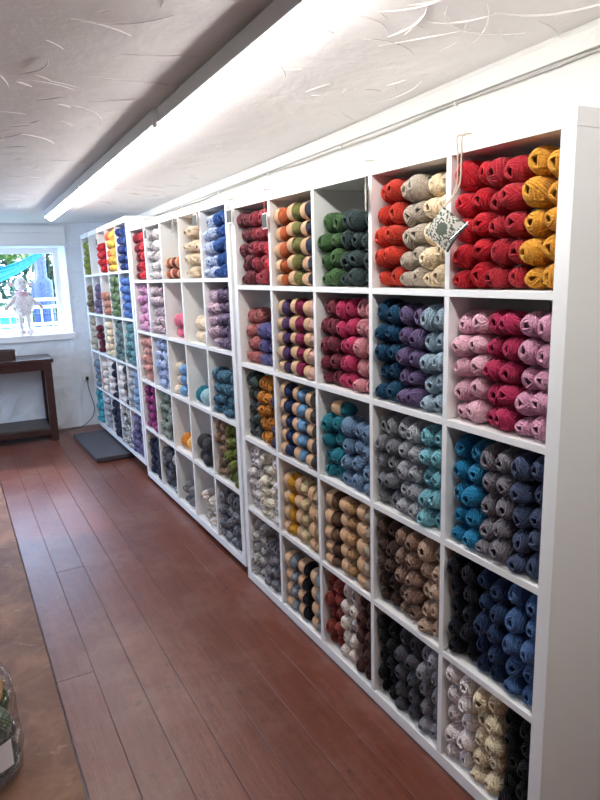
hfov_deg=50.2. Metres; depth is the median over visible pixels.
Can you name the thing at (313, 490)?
yarn ball
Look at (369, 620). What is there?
yarn ball
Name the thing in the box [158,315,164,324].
yarn ball
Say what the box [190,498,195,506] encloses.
yarn hank
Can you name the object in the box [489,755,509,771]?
yarn skein
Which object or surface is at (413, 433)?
yarn skein
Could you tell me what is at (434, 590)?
yarn skein
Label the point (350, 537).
yarn ball
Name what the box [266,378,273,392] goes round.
yarn ball
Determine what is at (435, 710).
yarn skein
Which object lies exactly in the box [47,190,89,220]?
diffuser
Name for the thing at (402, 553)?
yarn skein
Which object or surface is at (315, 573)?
yarn ball
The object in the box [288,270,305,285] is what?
yarn ball
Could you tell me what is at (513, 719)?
yarn skein
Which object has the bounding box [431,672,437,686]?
yarn skein
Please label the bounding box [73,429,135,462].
floor mat
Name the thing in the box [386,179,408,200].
yarn skein
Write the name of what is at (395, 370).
yarn skein
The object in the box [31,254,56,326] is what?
water tank
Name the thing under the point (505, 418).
yarn skein
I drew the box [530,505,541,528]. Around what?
yarn skein
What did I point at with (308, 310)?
yarn ball
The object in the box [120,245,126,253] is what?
yarn ball
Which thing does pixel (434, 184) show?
yarn skein
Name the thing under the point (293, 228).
yarn ball
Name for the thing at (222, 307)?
yarn ball
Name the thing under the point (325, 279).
yarn ball
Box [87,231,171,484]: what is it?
far yarn
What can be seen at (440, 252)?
yarn skein
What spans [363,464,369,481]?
yarn ball
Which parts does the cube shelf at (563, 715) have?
panel, panel, shelf, shelf, shelf, shelf, panel, panel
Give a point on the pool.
(4, 315)
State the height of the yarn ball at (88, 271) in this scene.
0.058 m
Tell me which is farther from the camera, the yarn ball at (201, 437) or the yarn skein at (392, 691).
the yarn ball at (201, 437)
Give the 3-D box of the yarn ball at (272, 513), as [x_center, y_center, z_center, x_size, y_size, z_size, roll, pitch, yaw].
[-0.105,0.523,2.935,0.083,0.052,0.071,-8,13,-28]
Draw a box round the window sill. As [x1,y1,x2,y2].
[0,332,74,343]
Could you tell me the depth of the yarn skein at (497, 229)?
1.55 m
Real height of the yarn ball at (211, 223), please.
0.062 m
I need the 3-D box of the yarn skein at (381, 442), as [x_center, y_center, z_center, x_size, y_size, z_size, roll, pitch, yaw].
[0.292,0.138,2.090,0.100,0.065,0.053,-8,13,-29]
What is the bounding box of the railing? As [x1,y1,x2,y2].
[0,297,58,329]
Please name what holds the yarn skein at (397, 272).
on the cube shelf at (563, 715)
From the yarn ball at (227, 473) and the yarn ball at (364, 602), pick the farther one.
the yarn ball at (227, 473)
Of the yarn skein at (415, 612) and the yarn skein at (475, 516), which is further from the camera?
the yarn skein at (415, 612)
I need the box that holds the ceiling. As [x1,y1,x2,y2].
[0,0,599,222]
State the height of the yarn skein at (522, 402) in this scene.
0.068 m
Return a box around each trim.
[0,225,64,243]
[137,23,599,215]
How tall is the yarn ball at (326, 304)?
0.065 m
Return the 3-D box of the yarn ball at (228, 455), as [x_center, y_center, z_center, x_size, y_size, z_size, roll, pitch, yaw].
[-0.357,0.293,3.365,0.082,0.066,0.070,-10,14,-34]
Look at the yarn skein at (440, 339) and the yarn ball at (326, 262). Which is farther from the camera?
the yarn ball at (326, 262)
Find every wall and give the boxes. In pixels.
[0,223,106,428]
[136,18,599,311]
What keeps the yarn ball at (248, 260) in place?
on the yarn ball at (250, 275)
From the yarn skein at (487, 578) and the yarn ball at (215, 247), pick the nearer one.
the yarn skein at (487, 578)
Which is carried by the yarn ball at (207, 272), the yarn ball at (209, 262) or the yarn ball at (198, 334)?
the yarn ball at (209, 262)
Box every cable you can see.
[59,376,94,431]
[155,47,599,215]
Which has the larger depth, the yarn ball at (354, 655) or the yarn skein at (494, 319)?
the yarn ball at (354, 655)
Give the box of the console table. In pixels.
[0,354,58,440]
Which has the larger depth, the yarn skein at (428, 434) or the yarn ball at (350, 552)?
the yarn ball at (350, 552)
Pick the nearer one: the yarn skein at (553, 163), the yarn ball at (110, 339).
the yarn skein at (553, 163)
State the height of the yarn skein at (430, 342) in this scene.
0.067 m
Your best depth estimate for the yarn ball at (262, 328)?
2.80 m
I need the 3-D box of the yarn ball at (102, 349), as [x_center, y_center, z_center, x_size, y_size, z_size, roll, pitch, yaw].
[-1.816,-0.467,5.899,0.072,0.052,0.106,-8,13,-30]
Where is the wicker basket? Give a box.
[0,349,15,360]
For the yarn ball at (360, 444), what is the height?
0.062 m
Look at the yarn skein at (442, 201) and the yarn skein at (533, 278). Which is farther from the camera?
the yarn skein at (442, 201)
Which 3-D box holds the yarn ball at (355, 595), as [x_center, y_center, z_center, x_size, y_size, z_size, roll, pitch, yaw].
[0.234,0.724,2.387,0.087,0.071,0.060,-9,14,-32]
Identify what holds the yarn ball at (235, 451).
on the yarn ball at (233, 466)
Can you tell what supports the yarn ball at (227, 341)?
on the cube shelf at (188, 295)
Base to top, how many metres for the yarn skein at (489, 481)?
0.064 m
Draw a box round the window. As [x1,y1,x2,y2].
[0,248,64,334]
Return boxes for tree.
[0,254,33,268]
[0,254,57,327]
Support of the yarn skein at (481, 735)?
on the yarn skein at (481, 757)
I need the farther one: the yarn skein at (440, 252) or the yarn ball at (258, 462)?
the yarn ball at (258, 462)
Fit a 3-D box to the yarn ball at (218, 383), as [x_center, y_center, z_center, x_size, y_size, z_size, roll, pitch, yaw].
[-0.414,-0.071,3.409,0.084,0.066,0.079,-7,13,-26]
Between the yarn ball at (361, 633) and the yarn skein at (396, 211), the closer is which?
the yarn skein at (396, 211)
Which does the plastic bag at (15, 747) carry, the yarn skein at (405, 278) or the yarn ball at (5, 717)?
the yarn ball at (5, 717)
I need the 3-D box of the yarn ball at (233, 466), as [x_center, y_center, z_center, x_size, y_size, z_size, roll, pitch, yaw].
[-0.326,0.342,3.316,0.083,0.066,0.071,-10,14,-34]
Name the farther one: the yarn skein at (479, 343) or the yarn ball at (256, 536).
the yarn ball at (256, 536)
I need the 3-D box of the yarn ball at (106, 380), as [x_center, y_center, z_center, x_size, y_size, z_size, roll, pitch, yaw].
[-1.759,-0.175,5.853,0.072,0.069,0.104,-7,13,-26]
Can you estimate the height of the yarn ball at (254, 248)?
0.068 m
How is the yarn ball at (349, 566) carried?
on the cube shelf at (563, 715)
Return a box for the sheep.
[4,277,43,334]
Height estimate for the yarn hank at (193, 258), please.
0.069 m
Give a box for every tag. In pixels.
[144,219,147,239]
[171,210,176,233]
[192,203,197,226]
[226,200,232,223]
[262,189,270,228]
[364,160,374,211]
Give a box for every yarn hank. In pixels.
[183,480,193,492]
[184,226,199,239]
[184,242,199,252]
[185,253,200,265]
[185,494,194,501]
[188,224,199,237]
[189,239,200,251]
[189,266,201,277]
[189,486,194,496]
[190,253,200,264]
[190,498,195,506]
[201,488,214,500]
[205,502,213,510]
[206,511,215,518]
[208,496,215,506]
[210,516,216,525]
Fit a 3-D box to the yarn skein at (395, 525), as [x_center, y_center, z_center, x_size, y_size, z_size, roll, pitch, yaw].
[0.345,0.423,2.115,0.106,0.068,0.060,-7,13,-25]
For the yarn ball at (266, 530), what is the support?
on the yarn ball at (264, 540)
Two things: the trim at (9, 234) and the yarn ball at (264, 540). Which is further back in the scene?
the trim at (9, 234)
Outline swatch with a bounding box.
[426,133,472,251]
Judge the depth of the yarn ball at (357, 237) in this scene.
2.07 m
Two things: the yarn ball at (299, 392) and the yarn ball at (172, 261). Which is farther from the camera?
the yarn ball at (172, 261)
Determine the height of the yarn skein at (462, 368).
0.059 m
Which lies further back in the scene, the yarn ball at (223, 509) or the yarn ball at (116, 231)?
the yarn ball at (116, 231)
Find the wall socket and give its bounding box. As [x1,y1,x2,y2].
[81,371,90,380]
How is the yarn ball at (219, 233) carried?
on the yarn ball at (215, 247)
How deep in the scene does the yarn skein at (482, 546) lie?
1.71 m
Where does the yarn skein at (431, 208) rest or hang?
on the yarn skein at (429, 240)
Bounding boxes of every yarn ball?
[0,678,2,699]
[0,687,9,709]
[0,706,11,741]
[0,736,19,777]
[8,718,15,738]
[85,268,91,274]
[96,325,103,331]
[96,381,101,386]
[97,332,104,339]
[98,259,105,266]
[99,243,105,250]
[99,339,105,346]
[99,347,105,351]
[100,251,106,257]
[101,266,107,272]
[101,292,107,300]
[102,258,106,265]
[102,361,107,369]
[103,369,108,377]
[104,232,109,240]
[104,377,108,384]
[104,385,109,391]
[105,292,109,299]
[105,343,112,349]
[106,300,110,306]
[106,307,111,314]
[107,329,113,335]
[107,336,113,342]
[108,231,114,240]
[108,321,112,328]
[109,256,115,263]
[112,370,116,377]
[112,408,117,415]
[114,228,121,236]
[117,380,123,387]
[119,227,124,235]
[119,254,127,261]
[119,365,124,373]
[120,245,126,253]
[121,388,127,394]
[122,262,128,269]
[149,438,157,447]
[150,251,156,260]
[150,286,157,296]
[150,297,157,305]
[151,448,156,456]
[151,456,157,465]
[151,465,157,472]
[152,228,158,239]
[152,240,159,251]
[153,262,161,271]
[153,286,162,295]
[153,316,161,324]
[154,272,161,278]
[154,296,162,305]
[155,306,161,315]
[156,338,166,349]
[156,349,164,358]
[156,359,164,369]
[157,259,161,268]
[157,297,163,305]
[157,325,165,333]
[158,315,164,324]
[160,306,164,315]
[160,391,166,400]
[160,401,167,411]
[161,341,166,349]
[161,360,167,369]
[162,369,168,377]
[162,378,169,387]
[162,446,174,457]
[164,394,170,402]
[164,421,172,430]
[165,258,174,268]
[165,403,170,411]
[165,430,173,439]
[166,270,173,278]
[167,451,174,462]
[168,470,176,480]
[169,257,176,266]
[169,462,175,470]
[171,267,179,278]
[171,480,176,487]
[174,313,183,327]
[175,256,179,267]
[175,384,182,392]
[176,361,185,374]
[177,328,183,336]
[179,364,186,374]
[180,375,186,384]
[180,385,187,395]
[181,432,190,447]
[187,437,191,449]
[195,315,204,330]
[196,331,203,340]
[196,385,208,402]
[197,433,211,449]
[200,317,204,330]
[200,331,205,342]
[200,388,209,405]
[200,450,207,459]
[203,230,213,241]
[203,437,212,452]
[203,452,212,465]
[204,242,215,255]
[204,268,215,277]
[205,255,218,267]
[206,215,212,227]
[206,227,217,239]
[206,302,216,314]
[208,326,218,337]
[209,215,219,226]
[209,240,221,253]
[209,289,218,301]
[209,314,218,325]
[210,266,220,277]
[212,212,224,225]
[212,290,223,302]
[212,302,222,313]
[212,366,229,380]
[213,240,225,252]
[213,254,218,264]
[213,325,225,336]
[213,393,222,403]
[214,268,224,277]
[214,314,219,323]
[214,381,222,392]
[214,404,226,411]
[214,431,224,443]
[215,336,225,346]
[216,226,224,237]
[216,419,222,430]
[217,210,224,222]
[217,236,225,249]
[217,253,225,266]
[217,287,228,301]
[217,313,228,325]
[218,338,224,347]
[218,369,230,382]
[218,383,229,393]
[219,264,227,277]
[219,393,230,403]
[219,455,227,466]
[219,467,225,474]
[219,487,233,502]
[219,503,230,515]
[220,302,228,312]
[220,421,227,432]
[220,444,230,454]
[220,515,231,527]
[221,224,225,235]
[221,326,228,337]
[221,433,228,443]
[222,251,226,262]
[222,404,232,412]
[222,528,230,536]
[223,313,229,323]
[223,337,231,349]
[223,369,232,383]
[223,458,229,465]
[224,288,228,300]
[224,384,233,395]
[224,409,234,417]
[224,450,236,461]
[224,467,231,477]
[225,302,229,312]
[225,424,235,437]
[226,325,230,334]
[226,437,236,449]
[226,529,236,541]
[227,492,238,505]
[227,518,236,529]
[228,396,234,408]
[228,506,236,516]
[229,460,237,471]
[229,472,236,480]
[231,437,236,446]
[232,427,235,435]
[232,511,240,525]
[232,537,241,546]
[233,448,237,458]
[233,496,239,510]
[233,525,240,536]
[236,212,249,228]
[238,528,241,538]
[238,540,241,550]
[240,243,251,257]
[242,228,252,242]
[242,275,252,284]
[243,213,254,226]
[243,261,251,271]
[244,255,257,269]
[245,227,254,240]
[245,269,259,284]
[247,323,258,337]
[247,350,257,361]
[247,371,264,385]
[248,308,258,323]
[248,338,256,349]
[248,466,259,476]
[249,211,261,226]
[249,386,257,399]
[249,400,257,413]
[250,240,265,255]
[250,414,259,425]
[250,426,257,435]
[250,477,260,486]
[251,226,261,240]
[251,375,263,389]
[251,446,257,456]
[252,256,264,271]
[252,336,263,349]
[252,487,258,495]
[252,529,262,541]
[252,552,262,564]
[253,350,265,362]
[253,498,259,505]
[254,307,270,322]
[254,323,261,335]
[254,414,262,423]
[254,447,266,456]
[254,542,262,551]
[254,565,264,573]
[255,389,263,397]
[255,457,267,467]
[255,490,263,500]
[255,518,265,529]
[256,227,267,240]
[256,273,263,284]
[256,424,265,438]
[256,480,264,489]
[257,390,268,403]
[257,404,269,416]
[258,208,266,224]
[258,322,270,338]
[258,468,266,477]
[259,240,267,253]
[259,269,269,284]
[259,338,271,352]
[259,375,272,389]
[260,352,272,364]
[260,451,271,463]
[260,474,272,485]
[260,523,276,535]
[260,556,269,566]
[261,416,271,430]
[261,486,272,496]
[261,496,271,507]
[261,534,276,546]
[261,546,270,556]
[261,567,267,578]
[262,255,268,264]
[262,430,269,440]
[262,508,270,515]
[263,392,273,404]
[264,242,268,255]
[264,258,269,272]
[264,464,272,474]
[265,431,275,444]
[265,564,273,576]
[265,576,274,585]
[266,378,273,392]
[266,405,274,416]
[267,324,271,338]
[267,417,274,429]
[267,498,277,508]
[267,538,279,552]
[268,465,276,475]
[268,509,278,519]
[268,553,275,564]
[270,454,275,463]
[270,476,276,485]
[270,487,277,498]
[271,395,274,407]
[271,438,275,448]
[271,567,280,578]
[272,426,275,436]
[272,555,279,567]
[272,579,280,591]
[273,207,293,225]
[273,459,276,470]
[273,482,277,492]
[273,542,279,555]
[274,241,293,258]
[274,516,278,524]
[275,226,294,241]
[276,259,292,273]
[276,274,290,285]
[277,316,291,330]
[278,299,295,315]
[278,330,293,344]
[278,345,295,359]
[279,360,292,372]
[280,382,297,397]
[280,397,297,413]
[281,441,296,455]
[282,413,296,427]
[282,427,297,442]
[284,471,301,490]
[284,489,299,505]
[284,519,300,534]
[285,504,299,521]
[285,550,304,569]
[286,221,302,235]
[287,202,305,220]
[287,236,303,253]
[287,254,306,269]
[287,567,301,582]
[287,580,300,597]
[287,594,301,609]
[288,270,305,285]
[289,315,307,331]
[290,298,307,314]
[290,332,305,345]
[291,345,307,359]
[291,359,309,375]
[292,402,310,416]
[292,416,309,432]
[293,386,311,401]
[293,432,311,447]
[294,446,312,461]
[295,476,316,495]
[295,494,313,510]
[296,509,313,526]
[297,525,313,542]
[298,557,318,576]
[298,574,314,591]
[298,588,314,605]
[299,602,314,620]
[300,200,310,219]
[300,236,311,254]
[301,220,311,235]
[302,272,312,285]
[303,256,312,271]
[303,299,313,316]
[303,317,313,331]
[304,332,313,346]
[304,347,314,364]
[304,365,314,379]
[305,391,315,407]
[305,407,315,423]
[306,454,316,468]
[307,423,316,438]
[307,437,316,454]
[308,485,317,504]
[309,504,318,522]
[309,521,318,539]
[309,538,318,552]
[310,567,319,587]
[311,586,319,602]
[312,601,320,618]
[312,615,320,631]
[317,233,336,251]
[321,316,333,335]
[321,335,336,353]
[321,354,335,370]
[321,412,337,432]
[322,251,338,270]
[322,272,334,285]
[322,431,339,447]
[323,212,339,233]
[324,370,337,382]
[325,299,332,315]
[325,507,343,526]
[325,524,342,541]
[325,589,337,605]
[326,445,341,462]
[326,462,340,474]
[326,489,348,509]
[326,539,343,555]
[326,551,342,566]
[326,617,340,633]
[328,298,343,316]
[328,317,341,334]
[328,335,345,352]
[328,573,338,588]
[329,267,348,285]
[330,248,350,267]
[330,352,346,368]
[330,604,339,617]
[331,232,344,247]
[331,400,357,416]
[331,447,347,463]
[331,633,338,642]
[333,212,348,232]
[333,415,345,431]
[334,369,349,384]
[334,579,345,593]
[335,593,346,606]
[335,621,344,635]
[336,298,356,319]
[336,320,353,337]
[336,432,347,446]
[337,465,346,478]
[337,607,344,619]
[338,636,345,646]
[339,496,360,515]
[340,250,363,270]
[340,372,351,386]
[340,527,361,546]
[341,230,358,250]
[341,271,354,285]
[341,338,351,354]
[341,355,352,371]
[341,415,365,437]
[341,453,359,469]
[341,512,360,530]
[341,543,360,560]
[341,557,360,577]
[341,598,354,614]
[341,614,353,630]
[341,643,351,657]
[342,209,357,229]
[343,437,359,453]
[343,470,357,484]
[344,354,362,371]
[344,584,352,598]
[344,630,355,643]
[346,298,362,316]
[346,317,363,335]
[346,335,364,353]
[346,371,364,388]
[347,210,367,231]
[348,249,368,267]
[348,267,368,286]
[349,649,363,663]
[350,604,364,618]
[350,633,363,650]
[351,589,360,604]
[352,231,367,248]
[352,455,369,472]
[352,472,368,490]
[352,619,359,632]
[353,336,368,357]
[353,378,368,392]
[354,421,369,438]
[355,439,367,454]
[356,609,370,628]
[356,627,369,643]
[356,656,368,672]
[357,298,368,317]
[357,318,368,335]
[357,503,369,523]
[357,521,369,540]
[357,538,370,558]
[357,555,370,577]
[357,573,370,590]
[358,357,368,377]
[360,595,369,608]
[362,232,368,249]
[362,424,369,443]
[362,644,368,653]
[363,252,368,268]
[363,444,369,462]
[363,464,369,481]
[364,482,369,494]
[364,648,370,663]
[365,324,368,336]
[365,631,370,647]
[365,663,370,679]
[366,304,368,316]
[367,602,370,615]
[367,617,370,630]
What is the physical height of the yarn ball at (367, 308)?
0.072 m
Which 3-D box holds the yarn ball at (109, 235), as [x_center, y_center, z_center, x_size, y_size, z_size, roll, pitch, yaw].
[-1.443,-1.279,4.980,0.093,0.075,0.088,-8,13,-27]
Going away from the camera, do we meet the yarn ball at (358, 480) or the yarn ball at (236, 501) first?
the yarn ball at (358, 480)
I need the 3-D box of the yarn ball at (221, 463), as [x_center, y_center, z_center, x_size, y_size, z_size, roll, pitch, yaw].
[-0.400,0.330,3.498,0.087,0.070,0.063,-7,13,-24]
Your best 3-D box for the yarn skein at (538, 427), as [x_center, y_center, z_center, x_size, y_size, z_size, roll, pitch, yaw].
[0.598,0.063,1.518,0.116,0.067,0.054,-8,13,-28]
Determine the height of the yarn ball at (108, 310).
0.068 m
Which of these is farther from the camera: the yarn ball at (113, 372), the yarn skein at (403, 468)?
the yarn ball at (113, 372)
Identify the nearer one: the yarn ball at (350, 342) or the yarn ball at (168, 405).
the yarn ball at (350, 342)
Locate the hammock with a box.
[0,254,42,281]
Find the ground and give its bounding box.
[2,304,58,328]
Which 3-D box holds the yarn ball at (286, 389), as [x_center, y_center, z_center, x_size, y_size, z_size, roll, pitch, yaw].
[-0.040,-0.041,2.660,0.072,0.065,0.106,-8,13,-28]
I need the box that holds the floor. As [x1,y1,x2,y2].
[0,424,474,799]
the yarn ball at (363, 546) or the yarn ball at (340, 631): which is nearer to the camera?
the yarn ball at (363, 546)
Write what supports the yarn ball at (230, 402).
on the yarn ball at (230, 413)
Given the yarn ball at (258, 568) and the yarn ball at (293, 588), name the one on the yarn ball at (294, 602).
the yarn ball at (293, 588)
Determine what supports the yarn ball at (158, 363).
on the yarn ball
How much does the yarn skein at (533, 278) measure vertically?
0.054 m
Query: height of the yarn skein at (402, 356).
0.063 m
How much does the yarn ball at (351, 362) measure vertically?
0.064 m
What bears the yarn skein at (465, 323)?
on the yarn skein at (459, 345)
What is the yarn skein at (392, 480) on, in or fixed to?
on the yarn skein at (398, 494)
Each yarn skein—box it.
[374,323,393,341]
[375,225,393,247]
[375,248,400,268]
[375,341,397,361]
[375,381,392,398]
[375,433,393,452]
[376,515,394,535]
[377,452,393,469]
[377,469,393,487]
[377,613,393,630]
[378,205,398,225]
[378,298,404,322]
[378,536,395,551]
[378,552,390,570]
[378,662,391,679]
[379,269,398,286]
[379,488,399,501]
[379,570,392,586]
[379,630,393,643]
[380,411,402,432]
[380,645,390,661]
[381,184,409,204]
[381,361,397,380]
[381,587,395,599]
[382,679,393,690]
[383,245,411,264]
[384,471,405,488]
[385,225,410,244]
[385,324,408,342]
[385,558,400,573]
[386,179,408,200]
[386,302,410,324]
[386,379,411,401]
[386,414,409,437]
[386,437,407,454]
[386,539,402,557]
[386,636,402,654]
[386,654,399,669]
[388,343,409,360]
[388,455,404,470]
[389,201,413,225]
[389,362,407,378]
[389,520,405,537]
[389,620,403,637]
[389,683,398,700]
[390,574,403,590]
[391,265,409,286]
[391,488,405,506]
[391,591,404,606]
[391,670,399,683]
[394,644,413,662]
[395,547,410,564]
[395,565,412,583]
[395,663,410,680]
[395,697,411,709]
[396,346,416,366]
[396,387,415,404]
[396,497,416,513]
[396,526,414,546]
[396,680,411,697]
[397,459,415,479]
[398,440,417,458]
[399,303,425,325]
[399,326,422,345]
[399,416,426,438]
[400,250,421,270]
[400,271,419,286]
[400,366,419,386]
[400,584,409,598]
[400,601,412,613]
[400,628,414,645]
[401,180,422,202]
[401,480,414,496]
[403,203,421,226]
[403,227,421,249]
[404,587,429,603]
[405,386,430,407]
[405,421,435,444]
[405,530,426,551]
[405,552,424,569]
[405,570,428,587]
[405,652,423,670]
[407,174,436,199]
[407,483,431,500]
[407,671,421,687]
[408,328,433,348]
[408,369,434,385]
[408,444,429,464]
[408,464,429,482]
[408,501,424,518]
[409,349,431,368]
[409,601,425,621]
[409,688,424,704]
[409,703,424,719]
[410,223,428,243]
[410,636,426,652]
[411,266,433,287]
[413,200,432,222]
[413,243,433,263]
[414,304,434,326]
[416,661,433,681]
[417,508,440,525]
[418,487,440,508]
[418,537,439,561]
[418,616,437,632]
[418,715,436,732]
[419,246,444,269]
[419,352,442,373]
[419,446,441,466]
[420,304,443,330]
[420,394,439,410]
[420,681,435,697]
[420,697,435,715]
[421,424,441,446]
[421,560,439,578]
[422,599,435,617]
[422,645,433,661]
[423,197,440,218]
[423,271,441,287]
[424,222,436,245]
[424,467,441,486]
[424,579,434,598]
[425,330,443,352]
[425,374,442,394]
[427,650,437,671]
[428,172,446,196]
[429,490,440,508]
[429,583,439,600]
[430,721,436,739]
[431,449,441,468]
[431,470,441,488]
[431,601,438,619]
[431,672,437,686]
[432,264,444,287]
[432,352,443,371]
[432,564,439,583]
[432,620,438,637]
[432,687,437,705]
[433,393,442,413]
[433,706,437,719]
[434,307,443,329]
[435,245,444,261]
[435,430,441,447]
[435,511,440,528]
[435,547,439,560]
[436,332,443,349]
[436,373,442,389]
[438,194,445,209]
[440,173,446,189]
[445,721,464,743]
[446,663,465,684]
[446,743,461,757]
[447,553,471,575]
[448,615,466,635]
[448,635,469,652]
[448,684,462,702]
[448,703,464,721]
[451,334,478,356]
[451,523,471,539]
[451,575,468,593]
[452,594,468,615]
[453,243,483,268]
[453,269,478,288]
[453,458,476,480]
[454,355,477,376]
[454,376,479,400]
[454,480,475,501]
[454,503,471,522]
[455,160,488,191]
[455,192,485,218]
[455,433,486,457]
[457,399,476,418]
[457,729,478,751]
[458,218,485,242]
[458,695,478,714]
[459,310,485,334]
[460,622,478,642]
[460,675,480,696]
[460,750,475,767]
[461,484,490,506]
[462,528,482,548]
[462,561,484,584]
[462,713,480,731]
[463,603,482,623]
[464,585,486,603]
[465,399,496,422]
[465,506,488,527]
[467,643,482,661]
[468,334,500,353]
[468,462,488,484]
[470,261,502,288]
[470,354,496,376]
[470,376,498,398]
[470,764,492,782]
[472,187,501,211]
[472,211,502,236]
[472,237,500,260]
[472,310,499,333]
[472,438,498,461]
[473,611,493,635]
[473,686,491,711]
[473,746,490,766]
[475,538,495,554]
[475,725,489,747]
[476,636,493,653]
[477,653,493,671]
[478,159,494,186]
[478,568,501,589]
[478,710,492,727]
[479,590,498,612]
[480,442,510,470]
[480,516,500,539]
[481,493,503,516]
[482,471,504,493]
[483,266,514,288]
[483,358,511,380]
[484,770,506,794]
[485,713,508,735]
[485,734,510,757]
[486,157,512,187]
[486,406,504,425]
[486,624,509,644]
[487,335,513,357]
[488,381,509,406]
[488,644,510,664]
[488,694,508,714]
[489,214,516,237]
[489,309,514,335]
[489,537,517,562]
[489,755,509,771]
[490,191,513,214]
[490,238,518,266]
[490,577,514,601]
[490,601,516,625]
[490,664,509,682]
[492,518,520,538]
[493,405,528,431]
[495,447,531,474]
[496,474,518,495]
[496,496,519,519]
[497,383,527,405]
[498,311,528,335]
[498,788,518,799]
[499,182,534,210]
[499,360,532,383]
[502,335,530,360]
[502,632,529,655]
[503,676,528,695]
[504,154,538,182]
[504,726,524,748]
[504,768,521,791]
[505,210,532,237]
[505,606,531,633]
[505,707,524,728]
[506,655,526,677]
[507,551,536,572]
[507,748,525,770]
[508,237,533,264]
[508,264,536,288]
[508,584,533,605]
[510,480,542,503]
[511,452,543,480]
[512,502,540,528]
[512,528,536,553]
[515,390,544,415]
[515,415,541,435]
[516,779,527,799]
[517,758,528,780]
[518,338,550,365]
[519,237,554,266]
[520,311,551,337]
[520,638,534,664]
[520,719,530,740]
[521,365,546,390]
[521,740,529,758]
[522,176,558,208]
[522,684,532,705]
[523,664,533,684]
[524,208,555,237]
[525,266,550,288]
[526,551,539,579]
[526,594,537,618]
[526,618,536,639]
[528,145,559,176]
[528,529,540,551]
[530,391,547,414]
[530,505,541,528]
[531,415,546,440]
[531,455,544,481]
[534,369,548,390]
[534,484,542,504]
[536,343,549,368]
[537,313,551,341]
[542,264,553,288]
[543,207,556,231]
[543,233,555,260]
[547,149,559,177]
[548,180,558,204]
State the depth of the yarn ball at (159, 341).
4.25 m
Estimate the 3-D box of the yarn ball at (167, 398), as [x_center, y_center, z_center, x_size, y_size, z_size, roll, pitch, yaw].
[-0.864,-0.010,4.260,0.072,0.061,0.118,-6,12,-19]
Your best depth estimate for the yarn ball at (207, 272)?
3.27 m
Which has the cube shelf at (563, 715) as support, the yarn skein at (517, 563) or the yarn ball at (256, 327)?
the yarn skein at (517, 563)
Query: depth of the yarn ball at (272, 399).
2.75 m
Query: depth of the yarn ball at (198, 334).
3.62 m
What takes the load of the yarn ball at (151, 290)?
on the yarn ball at (152, 302)
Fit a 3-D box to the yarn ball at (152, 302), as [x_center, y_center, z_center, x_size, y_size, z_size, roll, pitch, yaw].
[-0.949,-0.653,4.235,0.084,0.062,0.080,-8,13,-30]
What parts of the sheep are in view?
arm, leg, leg, arm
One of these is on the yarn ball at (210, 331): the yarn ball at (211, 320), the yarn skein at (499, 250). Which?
the yarn ball at (211, 320)
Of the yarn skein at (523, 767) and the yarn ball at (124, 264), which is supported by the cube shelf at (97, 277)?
the yarn ball at (124, 264)
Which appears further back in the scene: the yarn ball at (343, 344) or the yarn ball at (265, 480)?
the yarn ball at (265, 480)
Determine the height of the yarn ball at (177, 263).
0.075 m
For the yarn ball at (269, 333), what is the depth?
2.76 m
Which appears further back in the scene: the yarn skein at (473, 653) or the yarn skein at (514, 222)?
the yarn skein at (473, 653)
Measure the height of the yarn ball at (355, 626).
0.063 m
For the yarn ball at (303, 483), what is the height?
0.077 m
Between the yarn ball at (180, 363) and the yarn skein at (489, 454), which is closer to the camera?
the yarn skein at (489, 454)
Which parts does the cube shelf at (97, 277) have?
panel, shelf, shelf, shelf, shelf, panel, panel, panel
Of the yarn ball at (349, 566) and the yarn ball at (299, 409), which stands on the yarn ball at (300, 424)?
the yarn ball at (299, 409)
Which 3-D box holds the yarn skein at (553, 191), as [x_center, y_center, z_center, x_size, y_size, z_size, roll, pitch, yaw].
[0.596,-0.458,1.419,0.108,0.061,0.053,-8,13,-28]
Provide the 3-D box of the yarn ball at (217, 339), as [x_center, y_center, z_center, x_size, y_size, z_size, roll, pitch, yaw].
[-0.398,-0.300,3.305,0.083,0.056,0.074,-8,13,-27]
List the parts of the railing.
rail, rail, rail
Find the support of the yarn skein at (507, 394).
on the yarn skein at (505, 418)
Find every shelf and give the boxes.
[0,418,50,435]
[80,216,157,465]
[128,194,248,566]
[230,105,599,799]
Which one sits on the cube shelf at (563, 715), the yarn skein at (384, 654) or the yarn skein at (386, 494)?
the yarn skein at (386, 494)
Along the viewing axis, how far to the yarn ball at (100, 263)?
5.41 m
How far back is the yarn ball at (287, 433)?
2.68 m
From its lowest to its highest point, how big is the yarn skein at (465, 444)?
0.071 m
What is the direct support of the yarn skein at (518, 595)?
on the yarn skein at (517, 618)
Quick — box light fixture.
[155,0,351,131]
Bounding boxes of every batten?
[43,179,89,220]
[78,109,169,192]
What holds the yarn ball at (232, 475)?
on the cube shelf at (188, 295)
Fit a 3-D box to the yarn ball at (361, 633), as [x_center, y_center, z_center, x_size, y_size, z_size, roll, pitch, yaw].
[0.248,0.863,2.361,0.084,0.071,0.064,-7,13,-23]
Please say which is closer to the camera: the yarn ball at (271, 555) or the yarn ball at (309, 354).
the yarn ball at (309, 354)
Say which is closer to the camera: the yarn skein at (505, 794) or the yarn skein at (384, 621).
the yarn skein at (505, 794)
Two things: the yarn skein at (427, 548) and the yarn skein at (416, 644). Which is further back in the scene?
the yarn skein at (416, 644)
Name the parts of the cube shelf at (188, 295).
panel, shelf, shelf, panel, shelf, shelf, panel, panel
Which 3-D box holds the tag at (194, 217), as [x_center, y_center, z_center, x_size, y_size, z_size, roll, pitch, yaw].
[-0.521,-0.941,3.252,0.037,0.118,0.066,-8,13,-28]
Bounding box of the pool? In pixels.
[0,310,17,329]
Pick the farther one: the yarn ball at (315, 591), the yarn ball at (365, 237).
the yarn ball at (315, 591)

